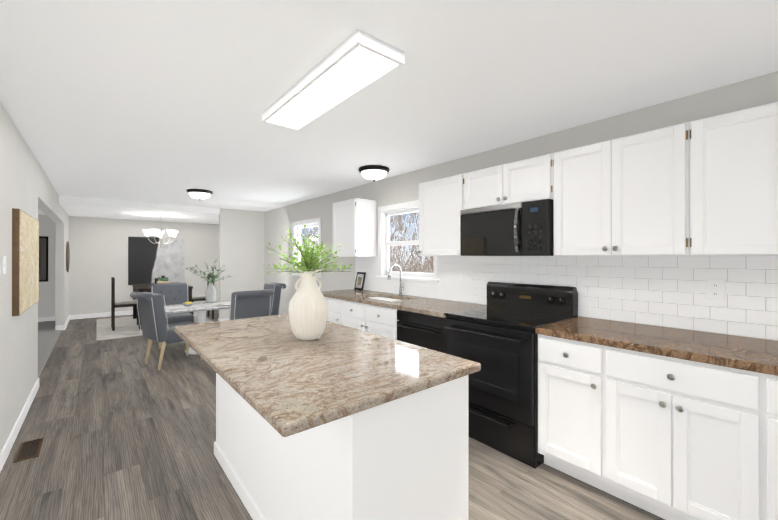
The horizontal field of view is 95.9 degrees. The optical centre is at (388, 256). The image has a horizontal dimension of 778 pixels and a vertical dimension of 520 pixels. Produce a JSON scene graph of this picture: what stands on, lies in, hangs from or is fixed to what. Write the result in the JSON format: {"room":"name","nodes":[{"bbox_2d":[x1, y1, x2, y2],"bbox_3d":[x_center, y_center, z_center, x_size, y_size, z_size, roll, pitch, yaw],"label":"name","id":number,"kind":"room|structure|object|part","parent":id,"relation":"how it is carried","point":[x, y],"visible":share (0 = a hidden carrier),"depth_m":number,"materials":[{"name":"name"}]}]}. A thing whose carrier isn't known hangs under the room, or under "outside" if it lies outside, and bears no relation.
{"room":"kitchen","nodes":[
{"label":"kitchen","id":0,"kind":"room"},
{"bbox_2d":[0,101,68,452],"bbox_3d":[-2.740,0.182,2.450,0.120,2.370,13.400,0,0,-40],"label":"wall","id":1,"kind":"structure","parent":0,"point":[19,333],"depth_m":2.79,"materials":[{"name":"grey paint"}]},
{"bbox_2d":[2,256,5,273],"bbox_3d":[-2.561,0.057,2.339,0.011,0.120,0.080,0,0,-40],"label":"light switch","id":2,"kind":"object","parent":1,"relation":"attached to","point":[3,264],"visible":0.98,"depth_m":2.32,"materials":[{"name":"white plastic"}]},
{"bbox_2d":[0,378,38,471],"bbox_3d":[-1.045,1.315,0.508,0.013,0.095,8.250,0,0,-40],"label":"baseboard","id":3,"kind":"structure","parent":1,"relation":"attached to","point":[6,449],"depth_m":2.68,"materials":[{"name":"white wood"}]},
{"bbox_2d":[12,208,38,315],"bbox_3d":[-3.086,0.043,2.995,0.041,0.790,1.080,0,0,-40],"label":"art","id":4,"kind":"object","parent":1,"relation":"attached to","point":[25,261],"visible":1,"depth_m":2.75,"materials":[{"name":"beige wood"}]},
{"bbox_2d":[55,315,69,329],"bbox_3d":[-6.557,1.328,7.061,0.133,0.095,1.400,0,0,-40],"label":"baseboard","id":5,"kind":"structure","parent":1,"relation":"attached to","point":[61,327],"depth_m":6.55,"materials":[{"name":"white wood"}]},
{"bbox_2d":[66,242,69,271],"bbox_3d":[-6.510,0.005,7.119,0.034,0.620,0.620,0,0,-40],"label":"artwork","id":6,"kind":"object","parent":1,"relation":"attached to","point":[67,256],"visible":1,"depth_m":6.99},
{"bbox_2d":[38,321,61,377],"bbox_3d":[-6.897,1.412,3.235,5.455,0.112,7.120,0,0,-40],"label":"floor carpet","id":7,"kind":"object","parent":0,"point":[48,334],"depth_m":5.69,"materials":[{"name":"grey carpet"}]},
{"bbox_2d":[38,214,218,317],"bbox_3d":[-7.798,0.190,7.038,8.920,2.370,0.120,0,0,-40],"label":"wall","id":8,"kind":"structure","parent":0,"point":[98,247],"depth_m":8.04,"materials":[{"name":"grey paint"}]},
{"bbox_2d":[39,236,47,281],"bbox_3d":[-7.434,0.051,7.242,0.580,0.950,0.029,0,0,-40],"label":"framed picture","id":9,"kind":"object","parent":8,"relation":"attached to","point":[43,258],"visible":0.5,"depth_m":7.37},
{"bbox_2d":[38,310,132,321],"bbox_3d":[-7.798,1.328,6.949,8.790,0.095,0.013,0,0,-40],"label":"baseboard","id":10,"kind":"structure","parent":8,"relation":"attached to","point":[94,315],"depth_m":7.87,"materials":[{"name":"white wood"}]},
{"bbox_2d":[128,237,183,284],"bbox_3d":[-5.716,0.103,8.663,1.160,1.150,0.034,0,0,-40],"label":"art","id":11,"kind":"object","parent":8,"relation":"attached to","point":[149,261],"visible":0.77,"depth_m":8.61},
{"bbox_2d":[38,195,219,223],"bbox_3d":[-6.984,-0.992,6.059,8.920,0.210,2.670,0,0,-40],"label":"ceiling","id":12,"kind":"structure","parent":0,"point":[97,207],"depth_m":6.89,"materials":[{"name":"white paint"}]},
{"bbox_2d":[143,214,177,247],"bbox_3d":[-4.829,-0.533,7.439,0.645,0.699,0.624,0,0,-40],"label":"chandelier","id":13,"kind":"object","parent":12,"relation":"hanging from","point":[171,233],"visible":1,"depth_m":7.36,"materials":[{"name":"white glass"}]},
{"bbox_2d":[219,208,263,318],"bbox_3d":[-3.144,0.191,7.519,0.900,2.370,0.120,0,0,-40],"label":"wall","id":14,"kind":"structure","parent":0,"point":[241,246],"depth_m":7.43,"materials":[{"name":"grey paint"}]},
{"bbox_2d":[0,310,664,519],"bbox_3d":[-1.383,1.419,3.573,3.465,0.100,13.640,0,0,-40],"label":"floor","id":15,"kind":"structure","parent":0,"point":[122,428],"depth_m":2.36,"materials":[{"name":"grey wood"}]},
{"bbox_2d":[13,438,43,462],"bbox_3d":[-2.542,1.363,2.482,0.120,0.006,0.320,0,0,-40],"label":"floor vent","id":16,"kind":"object","parent":15,"relation":"in","point":[29,449],"visible":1,"depth_m":2.46,"materials":[{"name":"brown metal"}]},
{"bbox_2d":[96,312,213,340],"bbox_3d":[-4.828,1.372,7.277,1.900,0.008,2.500,0,0,-40],"label":"rug","id":17,"kind":"object","parent":15,"relation":"on","point":[125,327],"visible":0.42,"depth_m":6.67,"materials":[{"name":"white fabric"}]},
{"bbox_2d":[111,277,138,330],"bbox_3d":[-5.057,0.881,6.763,0.450,0.969,0.440,0,0,-40],"label":"wood chair","id":18,"kind":"object","parent":17,"relation":"on","point":[122,303],"visible":0.73,"depth_m":6.56,"materials":[{"name":"brown wood"}]},
{"bbox_2d":[132,276,192,329],"bbox_3d":[-4.815,0.887,7.418,0.900,0.959,1.600,0,0,-40],"label":"dining table","id":19,"kind":"object","parent":17,"relation":"on","point":[144,287],"visible":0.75,"depth_m":7.11,"materials":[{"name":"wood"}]},
{"bbox_2d":[192,274,213,318],"bbox_3d":[-4.144,0.883,7.715,0.450,0.969,0.440,0,0,-40],"label":"wood chair","id":20,"kind":"object","parent":17,"relation":"on","point":[198,297],"visible":0.38,"depth_m":7.67,"materials":[{"name":"brown wood"}]},
{"bbox_2d":[130,291,202,369],"bbox_3d":[-2.815,0.905,4.512,0.500,0.934,0.718,0,0,36],"label":"chair","id":21,"kind":"object","parent":15,"relation":"on","point":[154,325],"visible":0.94,"depth_m":4.25,"materials":[{"name":"fabric"}]},
{"bbox_2d":[151,282,193,348],"bbox_3d":[-3.451,0.907,5.586,0.500,0.934,0.718,0,0,-40],"label":"chair","id":22,"kind":"object","parent":15,"relation":"on","point":[174,293],"visible":0.5,"depth_m":5.67,"materials":[{"name":"fabric"}]},
{"bbox_2d":[164,300,230,353],"bbox_3d":[-2.735,1.008,5.129,1.026,0.725,0.752,0,0,-40],"label":"table","id":23,"kind":"object","parent":15,"relation":"on","point":[201,308],"visible":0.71,"depth_m":4.98,"materials":[{"name":"wood"}]},
{"bbox_2d":[186,260,233,302],"bbox_3d":[-2.713,0.374,5.357,0.651,0.663,0.646,0,0,-40],"label":"vase","id":24,"kind":"object","parent":23,"relation":"on","point":[210,294],"visible":1,"depth_m":5.36,"materials":[{"name":"white ceramic"}]},
{"bbox_2d":[229,289,273,319],"bbox_3d":[-1.984,0.905,4.768,0.718,0.934,0.500,0,0,40],"label":"chair","id":25,"kind":"object","parent":15,"relation":"on","point":[251,304],"visible":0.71,"depth_m":4.54,"materials":[{"name":"fabric"}]},
{"bbox_2d":[263,282,285,315],"bbox_3d":[-2.115,0.907,5.695,0.718,0.934,0.500,0,0,-40],"label":"chair","id":26,"kind":"object","parent":15,"relation":"on","point":[274,309],"visible":0.21,"depth_m":5.65,"materials":[{"name":"fabric"}]},
{"bbox_2d":[325,297,336,322],"bbox_3d":[-0.496,0.936,4.503,0.647,0.870,0.702,0,0,-40],"label":"base cabinet","id":27,"kind":"object","parent":15,"relation":"on","point":[332,305],"depth_m":4.23,"materials":[{"name":"wood"}]},
{"bbox_2d":[214,374,467,519],"bbox_3d":[-0.427,0.928,1.970,0.624,0.876,1.714,0,0,-40],"label":"kitchen island","id":28,"kind":"object","parent":15,"relation":"on","point":[407,459],"depth_m":1.36,"materials":[{"name":"wood"}]},
{"bbox_2d":[173,314,480,441],"bbox_3d":[-0.510,0.472,1.899,0.880,0.036,1.776,0,0,-40],"label":"island countertop","id":29,"kind":"structure","parent":28,"relation":"on","point":[295,386],"depth_m":1.43,"materials":[{"name":"brown stone"}]},
{"bbox_2d":[263,225,352,339],"bbox_3d":[-0.448,0.140,1.972,0.496,0.625,0.504,0,0,-40],"label":"vase","id":30,"kind":"object","parent":29,"relation":"on","point":[308,309],"visible":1,"depth_m":1.89,"materials":[{"name":"beige ceramic"}]},
{"bbox_2d":[337,301,444,339],"bbox_3d":[-0.017,0.934,3.926,0.647,0.870,1.055,0,0,-40],"label":"base cabinet","id":31,"kind":"object","parent":15,"relation":"on","point":[374,312],"depth_m":3.65,"materials":[{"name":"wood"}]},
{"bbox_2d":[321,289,486,316],"bbox_3d":[-0.012,0.477,3.908,0.663,0.040,2.238,0,0,-40],"label":"countertop","id":32,"kind":"structure","parent":31,"relation":"on","point":[429,306],"depth_m":3.49,"materials":[{"name":"brown stone"}]},
{"bbox_2d":[354,272,365,290],"bbox_3d":[-0.392,0.334,4.787,0.071,0.246,0.200,0,0,-40],"label":"framed picture","id":33,"kind":"object","parent":32,"relation":"on","point":[360,281],"visible":1,"depth_m":4.77},
{"bbox_2d":[377,297,404,300],"bbox_3d":[-0.055,0.583,3.974,0.415,0.194,0.744,0,0,-40],"label":"sink","id":34,"kind":"object","parent":32,"relation":"in","point":[378,298],"depth_m":4.09,"materials":[{"name":"silver metal"}]},
{"bbox_2d":[387,264,403,295],"bbox_3d":[0.082,0.273,4.069,0.228,0.367,0.091,0,0,-40],"label":"faucet","id":35,"kind":"object","parent":32,"relation":"on","point":[401,287],"visible":1,"depth_m":4.10,"materials":[{"name":"silver metal"}]},
{"bbox_2d":[397,310,443,352],"bbox_3d":[0.483,0.934,3.258,0.655,0.868,0.604,0,0,-40],"label":"dishwasher","id":36,"kind":"object","parent":15,"relation":"on","point":[422,330],"visible":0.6,"depth_m":3.05,"materials":[{"name":"black metal"}]},
{"bbox_2d":[444,281,577,468],"bbox_3d":[0.917,0.797,2.728,0.739,1.140,0.754,0,0,-40],"label":"range","id":37,"kind":"object","parent":15,"relation":"on","point":[496,337],"visible":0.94,"depth_m":2.49,"materials":[{"name":"metal"}]},
{"bbox_2d":[536,333,586,482],"bbox_3d":[1.342,0.931,2.287,0.647,0.870,0.455,0,0,-40],"label":"base cabinet","id":38,"kind":"object","parent":15,"relation":"on","point":[562,365],"depth_m":2.14,"materials":[{"name":"white wood"}]},
{"bbox_2d":[587,345,734,519],"bbox_3d":[1.639,0.931,1.929,0.647,0.870,0.744,0,0,-40],"label":"base cabinet","id":39,"kind":"object","parent":15,"relation":"on","point":[666,423],"depth_m":1.76,"materials":[{"name":"white wood"}]},
{"bbox_2d":[535,317,777,376],"bbox_3d":[2.370,0.472,1.035,0.663,0.040,3.698,0,0,-40],"label":"countertop","id":40,"kind":"structure","parent":39,"relation":"on","point":[752,355],"depth_m":1.87,"materials":[{"name":"brown stone"}]},
{"bbox_2d":[735,369,777,519],"bbox_3d":[2.028,0.930,1.459,0.647,0.870,0.744,0,0,-40],"label":"base cabinet","id":41,"kind":"object","parent":15,"relation":"on","point":[756,394],"depth_m":1.51,"materials":[{"name":"white wood"}]},
{"bbox_2d":[0,0,777,211],"bbox_3d":[-2.631,-1.056,0.809,8.920,0.100,10.970,0,0,-40],"label":"ceiling","id":42,"kind":"structure","parent":0,"point":[163,101],"depth_m":1.98,"materials":[{"name":"white paint"}]},
{"bbox_2d":[186,189,212,199],"bbox_3d":[-2.873,-0.923,5.330,0.356,0.147,0.356,0,0,-40],"label":"dome ceiling light","id":43,"kind":"object","parent":42,"relation":"attached to","point":[199,194],"visible":1,"depth_m":5.23,"materials":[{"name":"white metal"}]},
{"bbox_2d":[262,29,404,130],"bbox_3d":[-0.406,-0.973,2.089,0.280,0.061,1.180,0,0,-40],"label":"fluorescent ceiling light","id":44,"kind":"object","parent":42,"relation":"attached to","point":[357,61],"visible":1,"depth_m":1.90,"materials":[{"name":"white plastic"}]},
{"bbox_2d":[358,165,389,181],"bbox_3d":[-0.170,-0.926,3.998,0.356,0.147,0.356,0,0,-40],"label":"dome ceiling light","id":45,"kind":"object","parent":42,"relation":"attached to","point":[373,172],"visible":1,"depth_m":3.89,"materials":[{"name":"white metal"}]},
{"bbox_2d":[264,71,777,340],"bbox_3d":[-0.096,0.186,4.643,0.120,2.370,13.400,0,0,-40],"label":"wall","id":46,"kind":"structure","parent":0,"point":[717,101],"depth_m":3.40,"materials":[{"name":"grey paint"}]},
{"bbox_2d":[290,218,320,277],"bbox_3d":[-1.438,-0.146,6.226,0.165,0.990,1.110,0,0,-40],"label":"window","id":47,"kind":"structure","parent":46,"relation":"in","point":[295,225],"depth_m":6.33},
{"bbox_3d":[-1.419,-0.161,6.242,0.047,0.806,0.926,0,0,-40],"label":"window sash","id":48,"kind":"part","parent":47,"relation":"part of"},
{"bbox_2d":[333,198,376,256],"bbox_3d":[-0.485,-0.368,4.711,0.369,0.733,0.560,0,0,-40],"label":"upper cabinet","id":49,"kind":"object","parent":46,"relation":"attached to","point":[355,227],"visible":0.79,"depth_m":4.54,"materials":[{"name":"white wood"}]},
{"bbox_2d":[376,200,438,287],"bbox_3d":[0.232,-0.150,4.213,0.165,0.990,1.080,0,0,-40],"label":"window","id":50,"kind":"structure","parent":46,"relation":"in","point":[382,276],"depth_m":4.34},
{"bbox_3d":[0.250,-0.165,4.229,0.047,0.806,0.896,0,0,-40],"label":"window sash","id":51,"kind":"part","parent":50,"relation":"part of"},
{"bbox_2d":[418,173,464,255],"bbox_3d":[0.590,-0.370,3.414,0.369,0.733,0.568,0,0,-40],"label":"upper cabinet","id":52,"kind":"object","parent":46,"relation":"attached to","point":[441,204],"visible":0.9,"depth_m":3.31,"materials":[{"name":"white wood"}]},
{"bbox_2d":[464,153,552,208],"bbox_3d":[1.024,-0.575,2.892,0.369,0.325,0.782,0,0,-40],"label":"upper cabinet","id":53,"kind":"object","parent":46,"relation":"attached to","point":[530,179],"visible":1,"depth_m":2.75,"materials":[{"name":"white wood"}]},
{"bbox_2d":[460,199,553,255],"bbox_3d":[0.998,-0.207,2.870,0.436,0.402,0.778,0,0,-40],"label":"microwave","id":54,"kind":"object","parent":53,"relation":"attached to","point":[521,229],"visible":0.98,"depth_m":2.69,"materials":[{"name":"metal"}]},
{"bbox_2d":[356,255,777,340],"bbox_3d":[1.670,0.225,2.411,0.010,0.460,6.710,0,0,-40],"label":"backsplash","id":55,"kind":"structure","parent":46,"relation":"attached to","point":[667,291],"depth_m":2.36,"materials":[{"name":"tile"}]},
{"bbox_2d":[457,271,470,282],"bbox_3d":[0.746,0.201,3.509,0.010,0.115,0.180,0,0,-40],"label":"light switch","id":56,"kind":"object","parent":55,"relation":"attached to","point":[464,276],"visible":1,"depth_m":3.50,"materials":[{"name":"white plastic"}]},
{"bbox_2d":[707,279,724,299],"bbox_3d":[1.934,0.196,2.078,0.009,0.120,0.080,0,0,-40],"label":"outlet","id":57,"kind":"object","parent":55,"relation":"attached to","point":[715,289],"visible":1,"depth_m":2.08,"materials":[{"name":"white plastic"}]},
{"bbox_2d":[553,122,694,255],"bbox_3d":[1.513,-0.372,2.301,0.369,0.733,0.744,0,0,-40],"label":"upper cabinet","id":58,"kind":"object","parent":46,"relation":"attached to","point":[627,196],"visible":1,"depth_m":2.15,"materials":[{"name":"white wood"}]},
{"bbox_2d":[690,102,777,255],"bbox_3d":[1.994,-0.373,1.722,0.369,0.733,0.754,0,0,-40],"label":"upper cabinet","id":59,"kind":"object","parent":46,"relation":"attached to","point":[733,183],"visible":1,"depth_m":1.78,"materials":[{"name":"white wood"}]},
{"label":"outside","id":60,"kind":"structure","parent":0,"visible":0},
{"bbox_2d":[301,212,433,272],"bbox_3d":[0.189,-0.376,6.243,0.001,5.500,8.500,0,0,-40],"label":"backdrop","id":61,"kind":"structure","parent":60,"point":[398,232],"depth_m":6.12,"materials":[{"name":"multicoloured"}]}
]}

